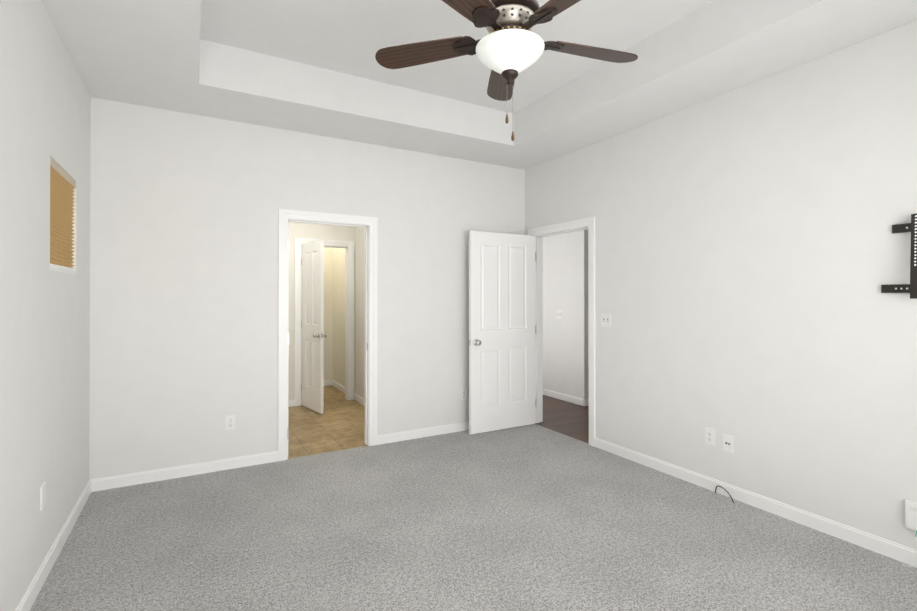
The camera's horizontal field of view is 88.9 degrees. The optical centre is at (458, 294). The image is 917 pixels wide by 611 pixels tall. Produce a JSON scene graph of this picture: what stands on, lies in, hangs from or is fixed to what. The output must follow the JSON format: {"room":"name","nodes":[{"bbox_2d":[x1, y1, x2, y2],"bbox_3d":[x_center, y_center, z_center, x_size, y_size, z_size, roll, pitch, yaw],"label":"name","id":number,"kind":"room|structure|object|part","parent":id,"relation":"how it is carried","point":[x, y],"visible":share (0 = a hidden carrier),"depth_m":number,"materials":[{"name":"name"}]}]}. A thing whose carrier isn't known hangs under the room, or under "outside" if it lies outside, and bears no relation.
{"room":"empty bedroom","nodes":[
{"label":"empty bedroom","id":0,"kind":"room"},
{"bbox_2d":[0,0,90,610],"bbox_3d":[-1.421,-0.220,1.063,0.150,3.220,5.100,0,0,-30],"label":"wall","id":1,"kind":"structure","parent":0,"point":[45,106],"depth_m":2.20,"materials":[{"name":"paint"}]},
{"bbox_2d":[40,482,45,510],"bbox_3d":[-2.024,0.986,2.279,0.007,0.115,0.070,0,0,-30],"label":"electrical outlet","id":2,"kind":"object","parent":1,"relation":"attached to","point":[42,495],"visible":1,"depth_m":2.27,"materials":[{"name":"white plastic"}]},
{"bbox_2d":[15,479,94,610],"bbox_3d":[-1.378,1.348,1.149,0.014,0.085,4.980,0,0,-30],"label":"baseboard","id":3,"kind":"structure","parent":1,"relation":"attached to","point":[33,590],"depth_m":2.42,"materials":[{"name":"white wood"}]},
{"bbox_2d":[50,268,75,274],"bbox_3d":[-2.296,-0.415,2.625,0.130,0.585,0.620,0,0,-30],"label":"window sill","id":4,"kind":"structure","parent":1,"relation":"in","point":[59,270],"depth_m":2.62,"materials":[{"name":"white plastic"}]},
{"bbox_2d":[50,157,75,271],"bbox_3d":[-2.260,-0.421,2.646,0.041,0.569,0.614,0,0,-30],"label":"window shade","id":5,"kind":"object","parent":1,"relation":"attached to","point":[62,184],"visible":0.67,"depth_m":2.64,"materials":[{"name":"brown fabric"}]},
{"bbox_2d":[89,97,524,479],"bbox_3d":[-0.979,-0.205,4.316,4.133,3.220,0.120,0,0,-30],"label":"wall","id":6,"kind":"structure","parent":0,"point":[184,207],"depth_m":3.77,"materials":[{"name":"paint"}]},
{"bbox_2d":[95,451,277,490],"bbox_3d":[-2.051,1.359,3.623,1.230,0.085,0.014,0,0,-30],"label":"baseboard","id":7,"kind":"structure","parent":6,"relation":"attached to","point":[111,482],"depth_m":3.58,"materials":[{"name":"white wood"}]},
{"bbox_2d":[226,415,234,429],"bbox_3d":[-1.831,1.032,3.752,0.070,0.115,0.008,0,0,-30],"label":"electrical outlet","id":8,"kind":"object","parent":6,"relation":"attached to","point":[230,422],"visible":1,"depth_m":3.75,"materials":[{"name":"white plastic"}]},
{"bbox_2d":[278,209,377,460],"bbox_3d":[-1.171,0.344,4.204,0.870,2.120,0.156,0,0,-30],"label":"door frame","id":9,"kind":"structure","parent":6,"relation":"attached to","point":[369,225],"depth_m":4.20,"materials":[{"name":"white wood"}]},
{"bbox_2d":[377,421,468,444],"bbox_3d":[-0.003,1.364,4.777,1.733,0.085,0.030,0,0,-30],"label":"baseboard","id":10,"kind":"structure","parent":6,"relation":"attached to","point":[456,427],"depth_m":4.58,"materials":[{"name":"white wood"}]},
{"bbox_2d":[461,389,466,399],"bbox_3d":[0.056,1.037,4.825,0.070,0.115,0.008,0,0,-30],"label":"electrical outlet","id":11,"kind":"object","parent":6,"relation":"attached to","point":[463,394],"visible":1,"depth_m":4.82,"materials":[{"name":"white plastic"}]},
{"bbox_2d":[301,246,332,379],"bbox_3d":[-2.777,0.041,6.870,2.030,2.750,0.100,0,0,-30],"label":"wall","id":12,"kind":"structure","parent":0,"point":[328,252],"depth_m":7.24,"materials":[{"name":"paint"}]},
{"bbox_2d":[324,380,330,385],"bbox_3d":[-2.380,1.374,7.024,0.900,0.085,0.014,0,0,-30],"label":"baseboard","id":13,"kind":"structure","parent":12,"relation":"attached to","point":[326,382],"depth_m":7.22,"materials":[{"name":"white wood"}]},
{"bbox_2d":[288,222,354,399],"bbox_3d":[-2.209,0.037,5.870,2.030,2.750,0.100,0,0,-30],"label":"wall","id":14,"kind":"structure","parent":0,"point":[319,231],"depth_m":5.90,"materials":[{"name":"paint"}]},
{"bbox_2d":[288,399,294,406],"bbox_3d":[-2.564,1.368,5.597,1.150,0.085,0.014,0,0,-30],"label":"baseboard","id":15,"kind":"structure","parent":14,"relation":"attached to","point":[291,403],"depth_m":5.86,"materials":[{"name":"white wood"}]},
{"bbox_2d":[301,241,326,413],"bbox_3d":[-1.790,0.388,5.712,0.171,2.030,0.602,0,0,-40],"label":"door","id":16,"kind":"structure","parent":14,"relation":"in","point":[312,353],"depth_m":5.66,"materials":[{"name":"white painted wood"},{"name":"satin nickel"}]},
{"bbox_2d":[294,238,353,405],"bbox_3d":[-1.762,0.353,6.123,0.760,2.120,0.136,0,0,-30],"label":"door frame","id":17,"kind":"structure","parent":14,"relation":"attached to","point":[348,246],"depth_m":6.22,"materials":[{"name":"white wood"}]},
{"bbox_2d":[288,385,367,458],"bbox_3d":[-2.052,1.442,5.486,2.130,0.056,3.212,0,0,-30],"label":"floor","id":18,"kind":"structure","parent":0,"point":[337,424],"depth_m":4.98,"materials":[{"name":"beige tile"}]},
{"bbox_2d":[332,227,363,397],"bbox_3d":[-1.165,0.037,5.986,0.100,2.750,2.970,0,0,-30],"label":"wall","id":19,"kind":"structure","parent":0,"point":[334,312],"depth_m":6.72,"materials":[{"name":"paint"}]},
{"bbox_2d":[331,380,344,392],"bbox_3d":[-1.704,1.373,6.813,0.014,0.085,1.050,0,0,-30],"label":"baseboard","id":20,"kind":"structure","parent":19,"relation":"attached to","point":[340,387],"depth_m":6.94,"materials":[{"name":"white wood"}]},
{"bbox_2d":[354,393,363,405],"bbox_3d":[-0.941,1.367,5.464,0.020,0.085,1.850,0,0,-30],"label":"baseboard","id":21,"kind":"structure","parent":19,"relation":"attached to","point":[358,398],"depth_m":6.07,"materials":[{"name":"white wood"}]},
{"bbox_2d":[200,0,711,113],"bbox_3d":[0.294,-1.765,2.113,3.863,0.120,4.980,0,0,-30],"label":"ceiling","id":22,"kind":"structure","parent":0,"point":[351,37],"depth_m":3.05,"materials":[{"name":"paint"}]},
{"bbox_2d":[375,0,637,140],"bbox_3d":[0.263,-1.194,2.050,1.255,1.024,1.237,0,0,-30],"label":"fan","id":23,"kind":"object","parent":22,"relation":"hanging from","point":[509,47],"visible":1,"depth_m":2.03,"materials":[{"name":"brown wood"}]},
{"bbox_3d":[-0.114,-1.136,2.187,0.600,0.039,0.142,0,0,18],"label":"blade","id":24,"kind":"part","parent":23,"relation":"part of","materials":[{"name":"brown wood"}]},
{"bbox_3d":[0.014,-1.138,1.783,0.142,0.039,0.600,0,0,36],"label":"blade","id":25,"kind":"part","parent":23,"relation":"part of","materials":[{"name":"brown wood"}]},
{"bbox_3d":[0.231,-1.135,2.433,0.142,0.039,0.600,0,0,0],"label":"blade","id":26,"kind":"part","parent":23,"relation":"part of","materials":[{"name":"brown wood"}]},
{"bbox_3d":[0.437,-1.138,1.780,0.142,0.039,0.600,0,0,-36],"label":"blade","id":27,"kind":"part","parent":23,"relation":"part of","materials":[{"name":"brown wood"}]},
{"bbox_3d":[0.571,-1.136,2.181,0.600,0.039,0.142,0,0,-18],"label":"blade","id":28,"kind":"part","parent":23,"relation":"part of","materials":[{"name":"brown wood"}]},
{"bbox_2d":[30,424,916,610],"bbox_3d":[0.259,1.424,2.015,4.018,0.060,5.108,0,0,-30],"label":"floor carpet","id":29,"kind":"object","parent":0,"point":[533,517],"visible":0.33,"depth_m":2.62,"materials":[{"name":"grey carpet"}]},
{"bbox_2d":[715,486,733,502],"bbox_3d":[1.825,1.365,3.209,0.071,0.072,0.171,0,0,-30],"label":"cord","id":30,"kind":"object","parent":29,"relation":"on","point":[725,490],"visible":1,"depth_m":3.19,"materials":[{"name":"black plastic"}]},
{"bbox_2d":[41,0,916,169],"bbox_3d":[0.294,-1.555,2.112,3.863,0.300,4.980,0,0,-30],"label":"ceiling","id":31,"kind":"structure","parent":0,"point":[159,54],"depth_m":3.20,"materials":[{"name":"paint"}]},
{"bbox_2d":[535,395,588,443],"bbox_3d":[1.977,1.447,6.632,3.532,0.056,5.600,0,0,-30],"label":"floor","id":32,"kind":"structure","parent":0,"point":[569,419],"depth_m":5.31,"materials":[{"name":"brown wood"}]},
{"bbox_2d":[543,229,588,398],"bbox_3d":[0.852,0.043,7.294,0.100,2.750,3.150,0,0,-30],"label":"wall","id":33,"kind":"structure","parent":0,"point":[565,338],"depth_m":6.18,"materials":[{"name":"paint"}]},
{"bbox_2d":[557,310,562,318],"bbox_3d":[1.355,0.273,6.285,0.021,0.116,0.116,0,0,-30],"label":"light switch","id":34,"kind":"object","parent":33,"relation":"attached to","point":[559,314],"visible":1,"depth_m":6.28,"materials":[{"name":"white plastic"}]},
{"bbox_2d":[543,389,588,405],"bbox_3d":[0.850,1.375,7.278,0.114,0.085,3.164,0,0,-30],"label":"baseboard","id":35,"kind":"structure","parent":33,"relation":"attached to","point":[568,398],"depth_m":6.16,"materials":[{"name":"white wood"}]},
{"bbox_2d":[525,21,916,549],"bbox_3d":[1.235,-0.205,4.481,0.120,3.220,8.420,0,0,-30],"label":"wall","id":36,"kind":"structure","parent":0,"point":[752,253],"depth_m":3.00,"materials":[{"name":"paint"}]},
{"bbox_2d":[469,231,534,434],"bbox_3d":[0.469,0.384,4.870,0.822,2.030,0.171,0,0,-30],"label":"entry door","id":37,"kind":"structure","parent":36,"relation":"in","point":[501,330],"depth_m":4.83,"materials":[{"name":"white painted wood"},{"name":"satin nickel"}]},
{"bbox_2d":[528,216,594,446],"bbox_3d":[1.072,0.347,4.766,0.156,2.120,0.980,0,0,-30],"label":"door frame","id":38,"kind":"structure","parent":36,"relation":"attached to","point":[540,233],"depth_m":4.71,"materials":[{"name":"white wood"}]},
{"bbox_2d":[601,313,610,326],"bbox_3d":[1.317,0.234,4.193,0.021,0.116,0.116,0,0,-30],"label":"light switch","id":39,"kind":"object","parent":36,"relation":"attached to","point":[605,320],"visible":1,"depth_m":4.19,"materials":[{"name":"white plastic"}]},
{"bbox_2d":[705,427,714,445],"bbox_3d":[1.802,1.020,3.349,0.008,0.115,0.070,0,0,-30],"label":"outlet","id":40,"kind":"object","parent":36,"relation":"attached to","point":[710,436],"visible":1,"depth_m":3.35,"materials":[{"name":"white plastic"}]},
{"bbox_2d":[723,434,732,452],"bbox_3d":[1.865,1.035,3.235,0.012,0.115,0.070,0,0,-30],"label":"outlet plate","id":41,"kind":"object","parent":36,"relation":"attached to","point":[727,443],"visible":1,"depth_m":3.23,"materials":[{"name":"white plastic"}]},
{"bbox_2d":[594,437,916,567],"bbox_3d":[2.226,1.355,2.594,0.014,0.085,3.930,0,0,-30],"label":"baseboard","id":42,"kind":"structure","parent":36,"relation":"attached to","point":[888,548],"depth_m":2.95,"materials":[{"name":"white wood"}]},
{"bbox_2d":[881,214,916,298],"bbox_3d":[2.415,-0.192,2.211,0.072,0.431,0.665,0,0,-30],"label":"mount","id":43,"kind":"object","parent":36,"relation":"attached to","point":[911,287],"visible":1,"depth_m":2.37,"materials":[{"name":"black metal"}]},
{"bbox_2d":[905,499,916,530],"bbox_3d":[2.342,1.136,2.379,0.028,0.140,0.100,0,0,-30],"label":"box","id":44,"kind":"object","parent":36,"relation":"attached to","point":[910,514],"visible":1,"depth_m":2.40,"materials":[{"name":"white plastic"}]}
]}

